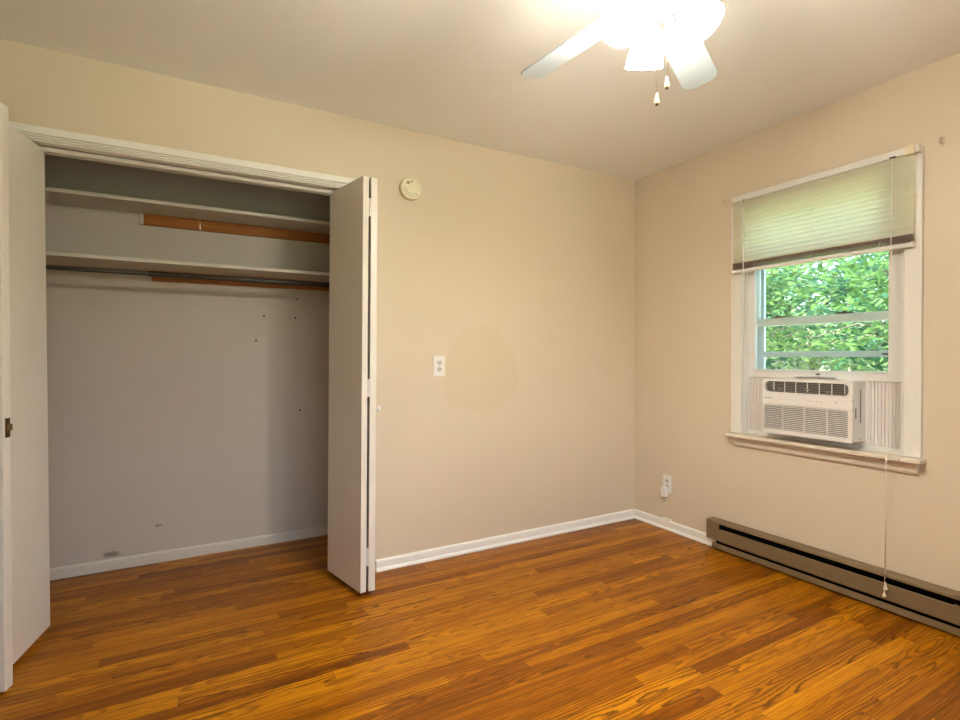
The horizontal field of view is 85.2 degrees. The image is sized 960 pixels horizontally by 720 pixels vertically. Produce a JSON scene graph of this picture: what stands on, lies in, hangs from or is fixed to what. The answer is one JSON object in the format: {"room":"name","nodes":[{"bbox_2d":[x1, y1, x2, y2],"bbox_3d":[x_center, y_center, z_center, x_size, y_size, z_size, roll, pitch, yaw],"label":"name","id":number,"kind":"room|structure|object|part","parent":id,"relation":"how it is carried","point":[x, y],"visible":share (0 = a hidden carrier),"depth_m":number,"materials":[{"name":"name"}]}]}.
{"room":"empty bedroom","nodes":[
{"label":"empty bedroom","id":0,"kind":"room"},
{"bbox_2d":[44,154,329,567],"bbox_3d":[-1.667,-0.069,3.119,1.720,2.440,0.100,0,0,-29],"label":"wall","id":1,"kind":"structure","parent":0,"point":[170,426],"depth_m":3.02,"materials":[{"name":"paint"}]},
{"bbox_2d":[45,187,329,233],"bbox_3d":[-1.616,-0.829,2.932,1.635,0.019,0.268,0,0,-29],"label":"closet shelf","id":2,"kind":"object","parent":1,"relation":"attached to","point":[58,196],"visible":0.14,"depth_m":2.87,"materials":[{"name":"paint"}]},
{"bbox_2d":[46,251,328,282],"bbox_3d":[-1.604,-0.512,2.914,1.635,0.018,0.315,0,0,-29],"label":"closet shelf","id":3,"kind":"object","parent":1,"relation":"attached to","point":[54,258],"visible":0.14,"depth_m":2.83,"materials":[{"name":"paint"}]},
{"bbox_2d":[50,525,327,580],"bbox_3d":[-1.676,1.121,3.059,1.635,0.060,0.012,0,0,-29],"label":"baseboard","id":4,"kind":"structure","parent":1,"relation":"attached to","point":[62,572],"depth_m":3.02,"materials":[{"name":"paint"}]},
{"bbox_2d":[140,213,329,243],"bbox_3d":[-1.432,-0.791,3.178,1.075,0.062,0.020,0,0,-29],"label":"cleat","id":5,"kind":"object","parent":1,"relation":"attached to","point":[145,219],"visible":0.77,"depth_m":3.13,"materials":[{"name":"brown wood"}]},
{"bbox_2d":[152,271,328,290],"bbox_3d":[-1.407,-0.477,3.193,1.020,0.054,0.020,0,0,-29],"label":"cleat","id":6,"kind":"object","parent":1,"relation":"attached to","point":[164,279],"visible":0.4,"depth_m":3.15,"materials":[{"name":"brown wood"}]},
{"bbox_2d":[0,39,634,570],"bbox_3d":[-0.694,-0.068,2.833,4.100,2.440,0.110,0,0,-29],"label":"wall","id":7,"kind":"structure","parent":0,"point":[518,271],"depth_m":3.10,"materials":[{"name":"beige paint"}]},
{"bbox_2d":[8,122,49,663],"bbox_3d":[-1.822,0.125,2.034,0.149,2.024,0.365,-1,1,-29],"label":"bifold closet door","id":8,"kind":"structure","parent":7,"relation":"in","point":[27,244],"depth_m":2.07,"materials":[{"name":"white paint"}]},
{"bbox_2d":[8,121,355,195],"bbox_3d":[-1.307,0.099,2.482,1.593,2.112,0.131,0,0,-29],"label":"trim","id":9,"kind":"structure","parent":7,"relation":"attached to","point":[56,142],"depth_m":2.39,"materials":[{"name":"white paint"}]},
{"bbox_2d":[328,175,379,592],"bbox_3d":[-0.647,0.111,2.691,0.181,2.039,0.366,0,0,-29],"label":"bifold closet door","id":10,"kind":"structure","parent":7,"relation":"in","point":[353,206],"depth_m":2.59,"materials":[{"name":"white paint"}]},
{"bbox_3d":[-0.607,0.119,2.714,0.041,2.024,0.361,0,0,-29],"label":"door panel","id":11,"kind":"part","parent":10,"relation":"part of","materials":[{"name":"white paint"}]},
{"bbox_2d":[400,177,421,200],"bbox_3d":[-0.386,-0.956,2.914,0.128,0.128,0.039,0,0,-29],"label":"smoke detector","id":12,"kind":"object","parent":7,"relation":"attached to","point":[410,187],"visible":1,"depth_m":2.90,"materials":[{"name":"plastic"}]},
{"bbox_2d":[433,356,444,375],"bbox_3d":[-0.236,0.035,3.023,0.072,0.118,0.007,0,0,-29],"label":"wall outlet","id":13,"kind":"object","parent":7,"relation":"attached to","point":[438,361],"visible":1,"depth_m":3.02,"materials":[{"name":"plastic"}]},
{"bbox_2d":[376,509,634,571],"bbox_3d":[0.273,1.116,3.306,1.918,0.062,0.022,0,0,-29],"label":"baseboard","id":14,"kind":"structure","parent":7,"relation":"attached to","point":[418,557],"depth_m":3.21,"materials":[{"name":"paint"}]},
{"bbox_2d":[0,518,959,719],"bbox_3d":[-0.496,1.203,1.302,5.540,0.080,4.430,0,0,-29],"label":"floor","id":15,"kind":"structure","parent":0,"point":[631,619],"depth_m":2.12,"materials":[{"name":"brown wood"}]},
{"bbox_2d":[0,0,959,180],"bbox_3d":[-0.499,-1.337,1.284,5.540,0.120,4.430,0,0,-29],"label":"ceiling","id":16,"kind":"structure","parent":0,"point":[448,69],"depth_m":2.24,"materials":[{"name":"paint"}]},
{"bbox_2d":[521,0,723,105],"bbox_3d":[0.442,-0.978,1.417,1.018,0.602,1.006,0,0,-29],"label":"ceiling fan","id":17,"kind":"object","parent":16,"relation":"hanging from","point":[625,23],"visible":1,"depth_m":1.47,"materials":[{"name":"white metal"}]},
{"bbox_3d":[0.278,-0.997,1.688,0.114,0.034,0.370,0,1,-33],"label":"blade","id":18,"kind":"part","parent":17,"relation":"part of","materials":[{"name":"white wood"}]},
{"bbox_3d":[0.370,-0.892,1.357,0.124,0.134,0.105,0,0,-29],"label":"lamp shade","id":19,"kind":"part","parent":17,"relation":"part of","materials":[{"name":"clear glass"}]},
{"bbox_3d":[0.385,-0.907,1.362,0.056,0.064,0.045,0,0,-29],"label":"light bulb","id":20,"kind":"part","parent":17,"relation":"part of","materials":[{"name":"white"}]},
{"bbox_3d":[0.483,-0.893,1.516,0.107,0.134,0.118,0,0,-29],"label":"lamp shade","id":21,"kind":"part","parent":17,"relation":"part of","materials":[{"name":"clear glass"}]},
{"bbox_3d":[0.471,-0.817,1.388,0.002,0.213,0.002,0,0,-29],"label":"pull chain","id":22,"kind":"part","parent":17,"relation":"part of","materials":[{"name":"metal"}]},
{"bbox_3d":[0.471,-0.696,1.389,0.014,0.030,0.013,0,0,-29],"label":"chain pull","id":23,"kind":"part","parent":17,"relation":"part of","materials":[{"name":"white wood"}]},
{"bbox_3d":[0.497,-0.857,1.388,0.002,0.205,0.002,0,0,-29],"label":"pull chain","id":24,"kind":"part","parent":17,"relation":"part of","materials":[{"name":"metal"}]},
{"bbox_3d":[0.497,-0.739,1.389,0.014,0.030,0.013,0,0,-29],"label":"chain pull","id":25,"kind":"part","parent":17,"relation":"part of","materials":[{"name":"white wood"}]},
{"bbox_3d":[0.672,-0.974,1.680,0.114,0.043,0.370,0,1,35],"label":"blade","id":26,"kind":"part","parent":17,"relation":"part of","materials":[{"name":"white wood"}]},
{"bbox_3d":[0.566,-0.892,1.342,0.105,0.134,0.121,0,0,-29],"label":"lamp shade","id":27,"kind":"part","parent":17,"relation":"part of","materials":[{"name":"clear glass"}]},
{"bbox_2d":[635,53,959,590],"bbox_3d":[1.859,-0.070,2.611,0.140,2.440,4.430,0,0,-29],"label":"wall","id":28,"kind":"structure","parent":0,"point":[683,224],"depth_m":2.87,"materials":[{"name":"beige paint"}]},
{"bbox_2d":[663,474,671,493],"bbox_3d":[1.266,0.836,3.528,0.007,0.118,0.072,0,0,-29],"label":"wall outlet","id":29,"kind":"object","parent":28,"relation":"attached to","point":[667,479],"visible":0.91,"depth_m":3.52,"materials":[{"name":"plastic"}]},
{"bbox_2d":[661,486,667,497],"bbox_3d":[1.247,0.894,3.527,0.028,0.072,0.040,0,0,-29],"label":"plug adapter","id":30,"kind":"object","parent":29,"relation":"attached to","point":[664,490],"visible":1,"depth_m":3.52,"materials":[{"name":"plastic"}]},
{"bbox_2d":[633,509,715,545],"bbox_3d":[1.280,1.113,3.493,0.022,0.062,0.678,0,0,-29],"label":"baseboard","id":31,"kind":"structure","parent":28,"relation":"attached to","point":[685,531],"depth_m":3.47,"materials":[{"name":"paint"}]},
{"bbox_2d":[725,145,925,474],"bbox_3d":[1.762,-0.218,2.715,0.197,1.450,0.942,0,0,-29],"label":"window","id":32,"kind":"structure","parent":28,"relation":"in","point":[749,354],"depth_m":2.56,"materials":[{"name":"paint"}]},
{"bbox_3d":[1.828,-0.227,2.757,0.020,1.268,0.767,0,0,-29],"label":"storm frame","id":33,"kind":"part","parent":32,"relation":"part of","materials":[{"name":"metal"}]},
{"bbox_3d":[1.787,-0.525,2.733,0.028,0.666,0.764,0,0,-29],"label":"sash","id":34,"kind":"part","parent":32,"relation":"part of","materials":[{"name":"plastic"}]},
{"bbox_3d":[1.788,-0.215,2.733,0.133,1.330,0.795,0,0,-29],"label":"frame","id":35,"kind":"part","parent":32,"relation":"part of","materials":[{"name":"plastic"}]},
{"bbox_2d":[748,377,900,448],"bbox_3d":[1.858,0.253,2.776,0.503,0.308,0.760,0,0,-29],"label":"air conditioner","id":36,"kind":"object","parent":32,"relation":"attached to","point":[846,411],"visible":0.98,"depth_m":2.56,"materials":[{"name":"white plastic"}]},
{"bbox_3d":[1.611,0.252,2.977,0.010,0.308,0.168,0,0,-29],"label":"accordion panel","id":37,"kind":"part","parent":36,"relation":"part of","materials":[{"name":"plastic"}]},
{"bbox_2d":[764,380,849,396],"bbox_3d":[1.651,0.142,2.652,0.021,0.064,0.420,0,0,-29],"label":"vent","id":38,"kind":"object","parent":36,"relation":"attached to","point":[777,388],"depth_m":2.64,"materials":[{"name":"white plastic"}]},
{"bbox_2d":[763,403,854,442],"bbox_3d":[1.654,0.315,2.653,0.020,0.155,0.440,0,0,-29],"label":"grille","id":39,"kind":"object","parent":36,"relation":"attached to","point":[836,423],"depth_m":2.62,"materials":[{"name":"white plastic"}]},
{"bbox_3d":[1.654,0.148,2.652,0.020,0.095,0.440,0,0,-29],"label":"panel","id":40,"kind":"part","parent":36,"relation":"part of","materials":[{"name":"white plastic"}]},
{"bbox_3d":[1.756,0.101,2.707,0.008,0.003,0.454,0,0,-29],"label":"rail","id":41,"kind":"part","parent":36,"relation":"part of","materials":[{"name":"white plastic"}]},
{"bbox_3d":[1.762,0.398,2.713,0.023,0.018,0.454,0,0,-29],"label":"rail","id":42,"kind":"part","parent":36,"relation":"part of","materials":[{"name":"white plastic"}]},
{"bbox_3d":[1.866,0.256,2.515,0.016,0.306,0.008,0,0,-29],"label":"panel frame","id":43,"kind":"part","parent":36,"relation":"part of","materials":[{"name":"white plastic"}]},
{"bbox_3d":[1.906,0.256,2.450,0.010,0.308,0.144,0,0,-29],"label":"accordion panel","id":44,"kind":"part","parent":36,"relation":"part of","materials":[{"name":"plastic"}]},
{"bbox_3d":[1.756,-0.248,2.719,0.028,0.695,0.758,0,0,-29],"label":"sash","id":45,"kind":"part","parent":32,"relation":"part of","materials":[{"name":"plastic"}]},
{"bbox_2d":[731,144,920,597],"bbox_3d":[1.687,0.062,2.670,0.065,2.020,0.900,0,0,-29],"label":"window blind","id":46,"kind":"object","parent":32,"relation":"attached to","point":[869,201],"visible":1,"depth_m":2.59,"materials":[{"name":"fabric"}]},
{"bbox_3d":[1.697,-0.512,2.678,0.027,0.021,0.868,0,0,-29],"label":"rail","id":47,"kind":"part","parent":46,"relation":"part of","materials":[{"name":"plastic"}]},
{"bbox_3d":[1.846,0.063,2.360,0.029,1.949,0.004,0,0,-11],"label":"lift cord","id":48,"kind":"part","parent":46,"relation":"part of","materials":[{"name":"white fabric"}]},
{"bbox_3d":[1.848,0.040,2.357,0.029,1.904,0.004,0,0,-8],"label":"lift cord","id":49,"kind":"part","parent":46,"relation":"part of","materials":[{"name":"white fabric"}]},
{"bbox_2d":[706,517,959,636],"bbox_3d":[1.924,1.056,2.292,0.066,0.173,2.098,0,0,-29],"label":"baseboard heater","id":50,"kind":"object","parent":28,"relation":"attached to","point":[933,605],"visible":1,"depth_m":2.54,"materials":[{"name":"metal"}]},
{"bbox_3d":[1.454,1.032,3.131,0.058,0.098,0.002,0,0,-29],"label":"plate","id":51,"kind":"part","parent":50,"relation":"part of","materials":[{"name":"brown metal"}]},
{"bbox_2d":[707,517,959,599],"bbox_3d":[1.925,0.980,2.292,0.063,0.015,2.098,0,0,-29],"label":"hood","id":52,"kind":"object","parent":50,"relation":"attached to","point":[712,521],"depth_m":2.55,"materials":[{"name":"metal"}]},
{"bbox_3d":[1.966,1.051,2.152,0.002,0.082,0.016,0,0,-29],"label":"splice plate","id":53,"kind":"part","parent":50,"relation":"part of","materials":[{"name":"metal"}]},
{"bbox_2d":[939,136,943,145],"bbox_3d":[1.970,-0.939,2.232,0.028,0.040,0.016,0,0,-29],"label":"curtain hook","id":54,"kind":"object","parent":28,"relation":"attached to","point":[941,139],"visible":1,"depth_m":2.23,"materials":[{"name":"beige paint"}]},
{"bbox_3d":[-1.849,-0.050,0.595,0.100,2.440,4.330,0,0,-29],"label":"wall","id":55,"kind":"structure","parent":0,"visible":0},
{"bbox_2d":[0,102,12,691],"bbox_3d":[-1.988,0.132,1.714,0.733,2.036,0.105,0,0,-12],"label":"door","id":56,"kind":"structure","parent":55,"relation":"in","point":[6,637],"depth_m":1.81,"materials":[{"name":"white paint"}]},
{"bbox_3d":[-1.648,0.236,1.821,0.003,0.068,0.024,0,0,-12],"label":"latch plate","id":57,"kind":"part","parent":56,"relation":"part of","materials":[{"name":"gold metal"}]},
{"bbox_3d":[-2.286,-0.063,2.361,0.100,2.440,0.620,0,0,-29],"label":"wall","id":58,"kind":"structure","parent":0,"visible":0},
{"bbox_2d":[46,265,328,287],"bbox_3d":[-1.546,-0.450,2.812,1.635,0.052,0.051,0,0,-29],"label":"closet rod","id":59,"kind":"object","parent":58,"relation":"attached to","point":[50,267],"visible":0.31,"depth_m":2.80,"materials":[{"name":"metal"}]},
{"label":"outside","id":60,"kind":"structure","parent":0,"visible":0},
{"bbox_3d":[22.946,1.856,16.000,70.000,0.307,80.000,0,0,-29],"label":"ground","id":61,"kind":"structure","parent":60,"visible":0},
{"bbox_2d":[766,256,835,368],"bbox_3d":[7.766,-1.270,17.365,6.851,6.179,7.226,0,1,-41],"label":"broadleaf tree","id":62,"kind":"object","parent":61,"relation":"on","point":[770,290],"visible":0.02,"depth_m":15.81,"materials":[{"name":"green plant"}]},
{"bbox_2d":[766,249,886,368],"bbox_3d":[4.564,-1.033,11.117,5.940,5.803,6.160,0,0,16],"label":"maple tree","id":63,"kind":"object","parent":61,"relation":"on","point":[778,292],"visible":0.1,"depth_m":9.74,"materials":[{"name":"green plant"}]},
{"bbox_2d":[766,244,888,371],"bbox_3d":[7.101,-0.967,7.084,6.570,5.725,7.381,0,0,22],"label":"maple tree","id":64,"kind":"object","parent":61,"relation":"on","point":[880,275],"visible":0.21,"depth_m":8.23,"materials":[{"name":"green plant"}]},
{"bbox_2d":[766,252,888,371],"bbox_3d":[13.892,-2.275,21.892,9.879,8.105,10.334,0,0,11],"label":"tree","id":65,"kind":"object","parent":61,"relation":"on","point":[812,364],"visible":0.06,"depth_m":20.69,"materials":[{"name":"green plant"}]},
{"bbox_2d":[773,244,888,370],"bbox_3d":[10.917,-1.179,12.870,7.408,6.055,6.969,0,0,12],"label":"broadleaf tree","id":66,"kind":"object","parent":61,"relation":"on","point":[842,290],"visible":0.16,"depth_m":13.35,"materials":[{"name":"green plant"}]}
]}

